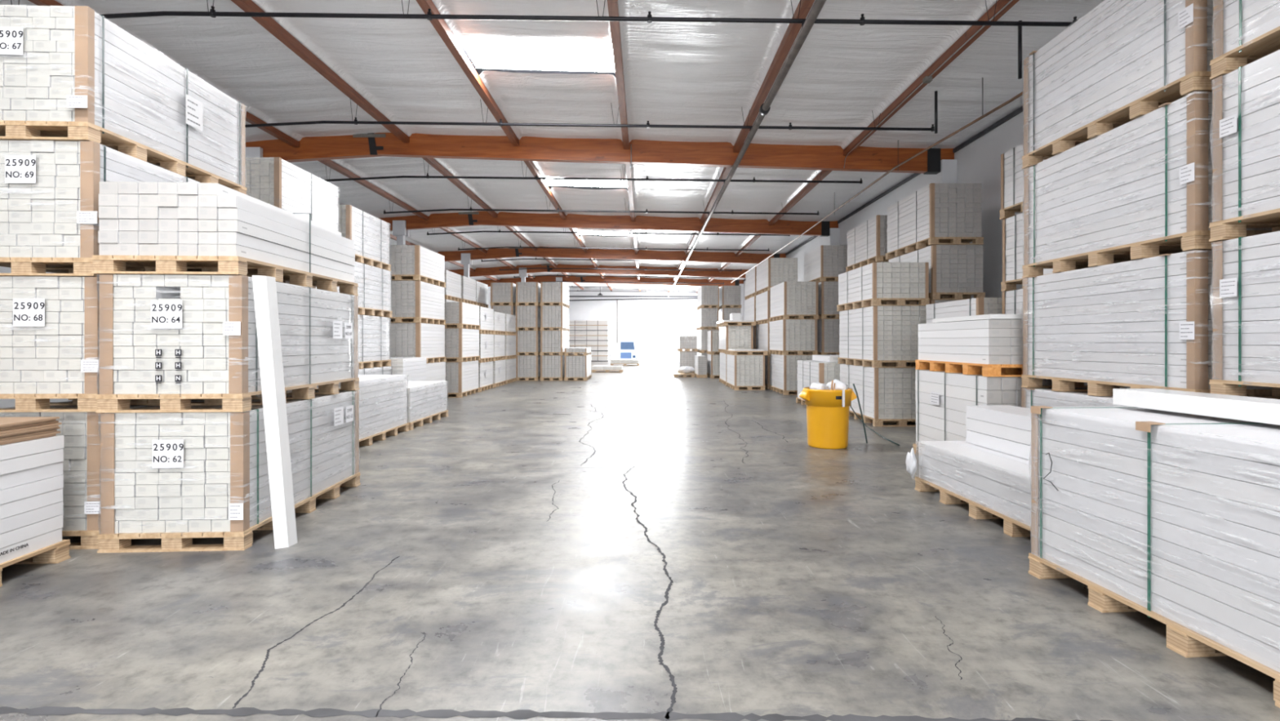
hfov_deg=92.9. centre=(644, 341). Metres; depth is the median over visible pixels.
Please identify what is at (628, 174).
purlin
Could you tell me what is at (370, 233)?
load
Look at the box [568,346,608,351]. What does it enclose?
bundle
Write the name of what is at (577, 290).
pipe
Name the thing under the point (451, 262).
purlin
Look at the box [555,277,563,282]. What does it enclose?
support column
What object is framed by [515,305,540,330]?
load
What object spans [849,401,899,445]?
strap
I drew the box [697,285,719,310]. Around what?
load
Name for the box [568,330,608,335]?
bundle
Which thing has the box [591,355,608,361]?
bundle
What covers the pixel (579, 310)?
wall
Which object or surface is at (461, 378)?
load
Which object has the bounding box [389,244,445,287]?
load
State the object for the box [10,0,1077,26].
pipe
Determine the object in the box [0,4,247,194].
load
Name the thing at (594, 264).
purlin
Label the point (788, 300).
load
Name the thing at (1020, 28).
pipe stub
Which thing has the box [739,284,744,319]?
trim
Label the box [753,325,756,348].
load
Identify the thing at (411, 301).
load
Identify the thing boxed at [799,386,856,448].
waste bin
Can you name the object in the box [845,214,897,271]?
load
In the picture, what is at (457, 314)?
load
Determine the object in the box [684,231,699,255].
purlin
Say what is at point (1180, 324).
print
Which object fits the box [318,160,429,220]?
purlin
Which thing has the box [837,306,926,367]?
load
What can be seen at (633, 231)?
purlin
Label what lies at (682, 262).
purlin
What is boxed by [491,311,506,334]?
load
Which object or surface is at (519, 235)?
purlin
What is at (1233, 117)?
print
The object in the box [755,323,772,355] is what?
load
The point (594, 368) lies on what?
load
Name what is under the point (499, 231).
pipe
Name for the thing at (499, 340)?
load
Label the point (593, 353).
bundle
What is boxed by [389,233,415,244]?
purlin
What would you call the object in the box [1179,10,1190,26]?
label
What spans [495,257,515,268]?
purlin
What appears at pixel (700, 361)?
load
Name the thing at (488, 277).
purlin
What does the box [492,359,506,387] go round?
load
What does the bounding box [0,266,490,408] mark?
wall
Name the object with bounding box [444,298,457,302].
load
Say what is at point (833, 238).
trim
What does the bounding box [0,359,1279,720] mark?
floor
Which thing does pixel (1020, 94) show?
pipe
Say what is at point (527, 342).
load
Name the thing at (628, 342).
truck
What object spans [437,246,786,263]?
girder
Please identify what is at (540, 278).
girder
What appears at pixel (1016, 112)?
trim
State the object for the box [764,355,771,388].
load
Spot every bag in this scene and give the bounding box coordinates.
[809,382,828,390]
[826,378,848,390]
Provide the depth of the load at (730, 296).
27.03 m
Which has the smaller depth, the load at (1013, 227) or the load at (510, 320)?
the load at (1013, 227)
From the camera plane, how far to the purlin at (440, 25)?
9.60 m
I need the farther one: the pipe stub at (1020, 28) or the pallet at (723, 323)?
the pallet at (723, 323)
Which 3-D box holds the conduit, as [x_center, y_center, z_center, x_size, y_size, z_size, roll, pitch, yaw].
[4.420,-3.987,7.250,0.100,0.278,12.500,0,0,0]
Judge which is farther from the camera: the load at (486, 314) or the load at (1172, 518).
the load at (486, 314)
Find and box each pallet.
[673,373,694,377]
[716,321,755,327]
[724,350,768,355]
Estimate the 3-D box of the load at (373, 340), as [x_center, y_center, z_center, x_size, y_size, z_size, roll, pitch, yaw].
[-5.712,0.002,11.624,1.000,0.997,1.750,0,0,0]
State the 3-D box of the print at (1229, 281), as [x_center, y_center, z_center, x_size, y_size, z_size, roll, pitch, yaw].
[3.894,-0.360,4.060,0.001,0.084,0.096,0,0,0]
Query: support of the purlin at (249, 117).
attached to the ceiling
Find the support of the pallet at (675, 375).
on the floor
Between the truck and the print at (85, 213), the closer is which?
the print at (85, 213)
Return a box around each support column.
[244,146,262,157]
[392,220,408,244]
[461,253,472,277]
[519,267,527,281]
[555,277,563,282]
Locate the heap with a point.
(686, 369)
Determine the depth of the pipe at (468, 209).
18.86 m
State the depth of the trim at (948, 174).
13.43 m
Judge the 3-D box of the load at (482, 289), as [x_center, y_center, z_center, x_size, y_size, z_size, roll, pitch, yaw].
[-6.759,-1.812,23.528,1.000,0.925,1.650,0,0,0]
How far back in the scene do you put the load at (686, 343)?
27.82 m
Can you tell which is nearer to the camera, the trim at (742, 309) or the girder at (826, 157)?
the girder at (826, 157)
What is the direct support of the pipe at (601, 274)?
on the pipe at (818, 5)
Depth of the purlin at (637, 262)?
33.85 m
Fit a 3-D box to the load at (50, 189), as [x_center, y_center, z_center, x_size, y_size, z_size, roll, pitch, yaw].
[-4.504,-0.964,5.330,1.035,0.977,1.955,0,0,-3]
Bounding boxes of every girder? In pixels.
[244,132,954,174]
[378,211,838,236]
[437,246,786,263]
[448,263,749,278]
[476,275,743,287]
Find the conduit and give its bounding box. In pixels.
[843,0,1013,168]
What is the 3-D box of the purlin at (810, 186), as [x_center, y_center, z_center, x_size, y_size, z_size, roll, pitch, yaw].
[4.470,-4.192,17.650,0.124,0.125,7.920,0,0,0]
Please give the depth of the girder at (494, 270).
36.22 m
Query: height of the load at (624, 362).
0.355 m
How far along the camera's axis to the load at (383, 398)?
9.27 m
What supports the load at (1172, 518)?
on the floor
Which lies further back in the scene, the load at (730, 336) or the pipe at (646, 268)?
the pipe at (646, 268)
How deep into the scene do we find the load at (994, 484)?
5.20 m
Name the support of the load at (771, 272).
on the load at (762, 300)
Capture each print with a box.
[68,97,85,106]
[79,213,93,222]
[83,361,97,370]
[86,502,100,511]
[187,99,199,125]
[224,323,236,333]
[230,505,239,517]
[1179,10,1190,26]
[1180,324,1193,337]
[1181,167,1191,181]
[1221,117,1234,134]
[1221,280,1235,294]
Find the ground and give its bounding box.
[637,351,678,359]
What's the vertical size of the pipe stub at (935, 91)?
0.780 m
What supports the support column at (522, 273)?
on the floor
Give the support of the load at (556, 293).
on the load at (553, 317)
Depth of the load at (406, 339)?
14.09 m
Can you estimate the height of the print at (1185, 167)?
0.091 m
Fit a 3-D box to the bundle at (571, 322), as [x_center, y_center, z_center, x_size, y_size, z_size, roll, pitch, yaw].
[-4.450,-1.423,46.985,3.300,0.385,1.030,0,0,0]
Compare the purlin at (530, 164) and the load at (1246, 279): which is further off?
the purlin at (530, 164)
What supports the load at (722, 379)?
on the floor
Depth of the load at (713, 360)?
24.93 m
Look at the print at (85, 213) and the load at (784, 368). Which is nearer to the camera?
the print at (85, 213)
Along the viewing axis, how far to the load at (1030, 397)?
5.74 m
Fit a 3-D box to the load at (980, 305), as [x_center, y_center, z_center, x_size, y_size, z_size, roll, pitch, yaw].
[5.221,-0.099,9.447,1.000,1.057,1.700,0,0,0]
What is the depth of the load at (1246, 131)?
3.98 m
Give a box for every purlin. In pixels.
[27,0,299,147]
[231,0,409,142]
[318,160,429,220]
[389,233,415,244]
[416,0,519,146]
[422,157,497,217]
[440,227,487,253]
[447,261,475,271]
[484,275,499,281]
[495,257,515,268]
[505,226,537,250]
[524,160,566,219]
[542,257,556,267]
[568,227,587,252]
[573,282,583,289]
[590,258,598,268]
[607,0,629,149]
[625,164,635,221]
[632,230,637,253]
[635,260,639,270]
[677,261,684,271]
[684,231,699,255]
[700,167,731,223]
[719,262,730,272]
[733,0,814,152]
[735,235,761,257]
[768,169,831,225]
[843,0,1019,155]
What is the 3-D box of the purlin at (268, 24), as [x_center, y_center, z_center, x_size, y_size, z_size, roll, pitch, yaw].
[-5.290,-4.475,9.600,0.124,0.125,7.820,0,0,0]
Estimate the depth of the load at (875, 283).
10.78 m
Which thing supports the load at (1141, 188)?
on the load at (1164, 299)
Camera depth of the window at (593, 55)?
9.66 m
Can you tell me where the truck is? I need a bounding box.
[620,333,638,359]
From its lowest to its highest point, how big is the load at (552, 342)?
0.955 m
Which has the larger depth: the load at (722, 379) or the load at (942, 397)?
the load at (722, 379)
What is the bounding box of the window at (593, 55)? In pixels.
[459,35,614,71]
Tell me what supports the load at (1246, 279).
on the load
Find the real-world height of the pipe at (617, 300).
3.700 m
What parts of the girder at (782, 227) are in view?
hinge plate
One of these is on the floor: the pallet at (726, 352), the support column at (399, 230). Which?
the support column at (399, 230)
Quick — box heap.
[677,365,694,373]
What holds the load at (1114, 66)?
on the load at (1141, 188)
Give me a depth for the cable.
13.47 m
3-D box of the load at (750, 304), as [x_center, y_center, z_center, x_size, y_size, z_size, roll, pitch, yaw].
[4.372,-1.113,22.676,0.970,1.025,2.150,0,0,0]
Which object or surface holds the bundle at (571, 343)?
on the bundle at (593, 348)
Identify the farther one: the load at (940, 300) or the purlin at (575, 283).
the purlin at (575, 283)
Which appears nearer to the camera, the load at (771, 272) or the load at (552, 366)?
the load at (771, 272)
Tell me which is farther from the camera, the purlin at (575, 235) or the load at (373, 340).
the purlin at (575, 235)
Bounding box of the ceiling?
[0,0,1104,291]
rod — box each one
[897,140,898,170]
[982,77,982,115]
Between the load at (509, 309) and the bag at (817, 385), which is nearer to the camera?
the bag at (817, 385)
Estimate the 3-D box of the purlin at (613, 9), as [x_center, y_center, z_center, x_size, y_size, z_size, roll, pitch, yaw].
[-0.410,-4.333,9.600,0.124,0.125,7.820,0,0,0]
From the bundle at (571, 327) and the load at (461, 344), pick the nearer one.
the load at (461, 344)
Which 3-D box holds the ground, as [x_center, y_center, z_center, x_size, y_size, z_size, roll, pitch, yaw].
[0.000,2.700,106.125,120.000,0.200,107.750,0,0,0]
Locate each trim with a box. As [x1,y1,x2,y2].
[568,295,697,297]
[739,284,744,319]
[742,105,1023,281]
[827,227,839,244]
[934,159,956,183]
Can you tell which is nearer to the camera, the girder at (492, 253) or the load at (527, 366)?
the load at (527, 366)
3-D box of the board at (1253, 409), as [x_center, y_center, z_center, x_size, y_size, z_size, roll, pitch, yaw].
[3.160,0.348,2.925,0.280,0.100,1.890,0,0,-3]
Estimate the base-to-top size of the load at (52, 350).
0.977 m
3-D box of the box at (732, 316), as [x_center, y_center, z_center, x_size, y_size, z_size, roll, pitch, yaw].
[3.150,-0.864,21.200,0.300,0.238,0.500,0,0,0]
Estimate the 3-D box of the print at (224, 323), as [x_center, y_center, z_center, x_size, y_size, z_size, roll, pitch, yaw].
[-2.971,-0.095,4.363,0.083,0.070,0.001,0,0,-3]
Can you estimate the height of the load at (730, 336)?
0.945 m
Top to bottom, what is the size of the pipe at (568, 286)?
0.285 m
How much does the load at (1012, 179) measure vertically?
0.897 m
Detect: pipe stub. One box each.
[934,90,937,133]
[1017,20,1022,79]
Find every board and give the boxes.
[252,275,297,548]
[716,320,754,323]
[728,348,764,351]
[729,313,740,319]
[933,314,1022,322]
[1112,388,1279,425]
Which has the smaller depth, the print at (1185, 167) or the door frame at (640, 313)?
the print at (1185, 167)
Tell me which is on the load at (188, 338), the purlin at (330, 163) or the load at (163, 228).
the load at (163, 228)
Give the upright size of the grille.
0.600 m
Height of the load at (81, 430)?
0.992 m
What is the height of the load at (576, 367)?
0.955 m
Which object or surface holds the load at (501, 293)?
on the load at (509, 309)
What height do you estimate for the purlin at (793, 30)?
0.125 m
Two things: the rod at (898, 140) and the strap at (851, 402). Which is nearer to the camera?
the strap at (851, 402)
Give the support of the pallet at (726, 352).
on the load at (746, 371)
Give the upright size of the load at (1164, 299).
1.127 m
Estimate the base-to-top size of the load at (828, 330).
1.065 m
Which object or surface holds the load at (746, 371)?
on the floor
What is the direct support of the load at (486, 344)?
on the load at (485, 370)
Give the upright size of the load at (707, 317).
0.955 m
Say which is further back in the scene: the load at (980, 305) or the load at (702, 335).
the load at (702, 335)
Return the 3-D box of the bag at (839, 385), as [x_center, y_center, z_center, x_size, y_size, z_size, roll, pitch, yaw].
[2.766,0.654,8.748,0.296,0.233,0.290,0,0,22]
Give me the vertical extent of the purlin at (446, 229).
0.125 m
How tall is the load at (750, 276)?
1.035 m
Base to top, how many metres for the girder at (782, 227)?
0.956 m
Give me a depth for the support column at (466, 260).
29.55 m
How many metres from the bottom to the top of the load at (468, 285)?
0.925 m
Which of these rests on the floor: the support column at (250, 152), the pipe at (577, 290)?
the support column at (250, 152)
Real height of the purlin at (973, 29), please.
0.125 m
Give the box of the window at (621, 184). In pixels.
[545,176,627,187]
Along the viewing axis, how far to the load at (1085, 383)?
6.48 m
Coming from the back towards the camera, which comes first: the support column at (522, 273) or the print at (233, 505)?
the support column at (522, 273)
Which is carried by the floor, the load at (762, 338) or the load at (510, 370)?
the load at (510, 370)
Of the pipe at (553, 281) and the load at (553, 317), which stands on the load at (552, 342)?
the load at (553, 317)
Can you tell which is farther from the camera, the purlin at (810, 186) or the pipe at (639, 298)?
the pipe at (639, 298)
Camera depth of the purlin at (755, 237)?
25.93 m
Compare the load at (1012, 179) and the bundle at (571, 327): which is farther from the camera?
the bundle at (571, 327)
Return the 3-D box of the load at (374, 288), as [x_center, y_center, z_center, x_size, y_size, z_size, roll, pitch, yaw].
[-5.685,-0.974,11.624,1.000,0.947,1.750,0,0,0]
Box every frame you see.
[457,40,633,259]
[619,316,639,359]
[640,313,689,359]
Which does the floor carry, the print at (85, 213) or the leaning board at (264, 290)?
the leaning board at (264, 290)
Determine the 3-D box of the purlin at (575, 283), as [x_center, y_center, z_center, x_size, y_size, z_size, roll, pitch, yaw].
[-5.290,-4.475,47.200,0.124,0.125,9.420,0,0,0]
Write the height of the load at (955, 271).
0.987 m
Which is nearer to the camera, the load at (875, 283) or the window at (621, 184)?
the load at (875, 283)
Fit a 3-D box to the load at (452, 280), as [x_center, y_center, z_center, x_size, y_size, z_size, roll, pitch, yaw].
[-6.755,-1.812,20.023,1.000,0.925,1.650,0,0,0]
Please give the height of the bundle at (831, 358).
0.130 m
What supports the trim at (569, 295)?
attached to the wall at (579, 310)
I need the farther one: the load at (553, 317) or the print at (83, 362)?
the load at (553, 317)
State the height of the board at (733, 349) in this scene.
0.040 m
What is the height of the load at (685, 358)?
1.045 m
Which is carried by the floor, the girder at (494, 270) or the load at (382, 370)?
the load at (382, 370)
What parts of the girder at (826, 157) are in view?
hinge plate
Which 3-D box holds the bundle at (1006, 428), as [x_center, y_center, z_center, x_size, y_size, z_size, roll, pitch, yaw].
[3.473,0.818,5.181,0.447,0.365,1.798,0,0,-3]
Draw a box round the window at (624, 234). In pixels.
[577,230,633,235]
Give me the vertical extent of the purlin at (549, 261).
0.125 m
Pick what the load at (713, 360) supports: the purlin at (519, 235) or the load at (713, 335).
the load at (713, 335)
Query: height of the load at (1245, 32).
1.107 m
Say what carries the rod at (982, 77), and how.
hanging from the ceiling
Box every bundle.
[564,341,608,346]
[568,320,608,325]
[568,325,608,330]
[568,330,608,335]
[568,335,608,341]
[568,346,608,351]
[582,351,608,355]
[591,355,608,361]
[812,355,839,362]
[965,404,1031,460]
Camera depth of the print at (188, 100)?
5.45 m
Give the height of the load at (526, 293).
0.905 m
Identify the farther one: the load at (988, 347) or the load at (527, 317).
the load at (527, 317)
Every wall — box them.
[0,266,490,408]
[568,287,697,359]
[743,111,1212,342]
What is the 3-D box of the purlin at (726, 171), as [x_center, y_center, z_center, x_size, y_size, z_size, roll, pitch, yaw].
[2.030,-4.263,17.650,0.124,0.125,7.920,0,0,0]
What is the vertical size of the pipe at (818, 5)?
0.156 m
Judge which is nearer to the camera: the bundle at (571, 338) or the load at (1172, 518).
the load at (1172, 518)
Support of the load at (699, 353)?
on the floor
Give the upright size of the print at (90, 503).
0.063 m
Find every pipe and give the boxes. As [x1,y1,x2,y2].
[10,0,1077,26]
[244,98,934,131]
[319,162,862,183]
[383,199,818,214]
[426,226,790,235]
[457,238,769,251]
[481,257,684,262]
[499,266,742,271]
[514,274,732,278]
[537,280,724,284]
[568,285,699,288]
[568,289,695,292]
[568,297,697,301]
[617,299,617,342]
[667,0,826,296]
[731,91,1023,282]
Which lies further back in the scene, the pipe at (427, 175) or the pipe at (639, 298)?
the pipe at (639, 298)
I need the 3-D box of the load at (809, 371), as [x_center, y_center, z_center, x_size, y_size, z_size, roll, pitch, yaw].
[4.229,0.977,14.000,1.000,1.047,2.000,0,0,0]
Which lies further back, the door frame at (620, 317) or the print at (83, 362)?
the door frame at (620, 317)
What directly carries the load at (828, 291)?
on the load at (828, 330)
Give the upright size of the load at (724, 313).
0.955 m
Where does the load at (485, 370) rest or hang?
on the floor
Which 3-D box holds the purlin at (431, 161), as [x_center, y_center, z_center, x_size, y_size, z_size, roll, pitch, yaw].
[-5.290,-4.475,17.650,0.124,0.125,7.920,0,0,0]
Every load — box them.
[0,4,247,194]
[0,140,199,276]
[0,276,147,412]
[0,400,193,549]
[0,416,70,586]
[91,181,358,295]
[95,274,359,413]
[97,390,360,552]
[244,156,340,231]
[316,374,408,445]
[337,204,391,271]
[353,261,392,317]
[357,314,391,368]
[357,366,392,374]
[386,322,445,363]
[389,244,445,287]
[389,280,445,324]
[389,356,426,380]
[406,380,448,430]
[426,361,445,380]
[441,328,479,362]
[444,269,462,302]
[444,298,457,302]
[444,302,479,329]
[445,360,479,397]
[461,275,476,305]
[475,280,488,307]
[478,333,494,362]
[478,360,493,391]
[479,306,494,333]
[490,282,515,306]
[490,305,515,315]
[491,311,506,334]
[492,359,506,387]
[493,334,506,360]
[504,313,516,335]
[505,334,516,359]
[505,358,516,383]
[515,281,540,306]
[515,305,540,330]
[515,330,540,355]
[515,355,540,380]
[540,281,569,308]
[540,305,569,331]
[540,330,568,355]
[540,355,564,380]
[564,347,591,355]
[564,354,591,380]
[591,365,622,372]
[610,359,639,365]
[677,336,697,351]
[677,351,697,373]
[693,355,707,377]
[696,307,719,330]
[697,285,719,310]
[697,329,719,352]
[697,352,715,373]
[706,330,719,354]
[706,354,719,377]
[718,285,741,310]
[718,307,741,324]
[718,325,753,353]
[719,352,726,384]
[725,354,765,390]
[744,266,756,299]
[745,296,755,321]
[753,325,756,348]
[755,257,797,295]
[755,290,770,324]
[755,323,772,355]
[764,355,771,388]
[768,281,818,321]
[768,319,817,355]
[769,354,812,395]
[795,360,844,404]
[804,244,847,282]
[817,281,839,319]
[817,319,843,355]
[836,262,929,311]
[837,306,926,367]
[840,364,916,426]
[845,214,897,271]
[884,182,983,259]
[888,244,985,303]
[905,440,1031,537]
[906,299,960,304]
[912,369,1052,454]
[915,319,1077,376]
[925,297,1001,323]
[999,143,1046,219]
[1000,212,1056,291]
[1001,288,1186,342]
[1021,249,1271,395]
[1021,387,1128,408]
[1022,0,1213,168]
[1022,91,1271,277]
[1027,405,1279,707]
[1084,382,1130,388]
[1208,49,1279,241]
[1208,231,1279,399]
[1209,0,1279,79]
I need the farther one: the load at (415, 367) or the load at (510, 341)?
the load at (510, 341)
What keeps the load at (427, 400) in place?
on the floor
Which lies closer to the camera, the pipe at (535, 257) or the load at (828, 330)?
the load at (828, 330)
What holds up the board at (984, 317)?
on the load at (988, 347)
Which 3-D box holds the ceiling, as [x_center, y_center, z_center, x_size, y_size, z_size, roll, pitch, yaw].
[-2.850,-4.439,20.000,19.500,0.444,64.000,0,0,0]
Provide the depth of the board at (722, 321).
20.85 m
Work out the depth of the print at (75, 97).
4.34 m
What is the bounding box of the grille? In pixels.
[620,352,631,358]
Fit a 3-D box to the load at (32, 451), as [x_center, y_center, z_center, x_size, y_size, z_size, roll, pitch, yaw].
[-4.409,1.007,3.173,1.000,0.986,2.020,0,0,-4]
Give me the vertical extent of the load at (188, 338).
0.987 m
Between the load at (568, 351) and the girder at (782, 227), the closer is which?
the girder at (782, 227)
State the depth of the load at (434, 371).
15.19 m
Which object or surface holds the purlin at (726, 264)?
attached to the ceiling
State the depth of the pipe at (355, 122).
11.34 m
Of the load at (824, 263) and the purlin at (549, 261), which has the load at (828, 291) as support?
the load at (824, 263)
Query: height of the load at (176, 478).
0.992 m
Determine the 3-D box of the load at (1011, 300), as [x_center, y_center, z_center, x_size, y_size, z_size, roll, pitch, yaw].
[5.441,-0.148,7.448,1.000,1.097,2.000,0,0,0]
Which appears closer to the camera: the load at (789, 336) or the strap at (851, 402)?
the strap at (851, 402)
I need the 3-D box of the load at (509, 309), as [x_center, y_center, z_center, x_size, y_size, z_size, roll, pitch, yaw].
[-5.496,-0.908,24.427,0.870,0.955,2.050,0,0,0]
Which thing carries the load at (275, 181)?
on the load
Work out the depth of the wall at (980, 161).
12.30 m
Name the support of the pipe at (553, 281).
on the pipe at (818, 5)
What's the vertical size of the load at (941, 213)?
1.097 m
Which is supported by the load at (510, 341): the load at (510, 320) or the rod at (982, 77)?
the load at (510, 320)
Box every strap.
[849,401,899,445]
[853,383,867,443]
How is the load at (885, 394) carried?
on the floor
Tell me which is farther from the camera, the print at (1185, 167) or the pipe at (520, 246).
the pipe at (520, 246)
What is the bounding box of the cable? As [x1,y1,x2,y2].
[630,143,631,168]
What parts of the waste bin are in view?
handle, handle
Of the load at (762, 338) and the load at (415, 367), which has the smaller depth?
the load at (415, 367)
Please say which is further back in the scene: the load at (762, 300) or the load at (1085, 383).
the load at (762, 300)

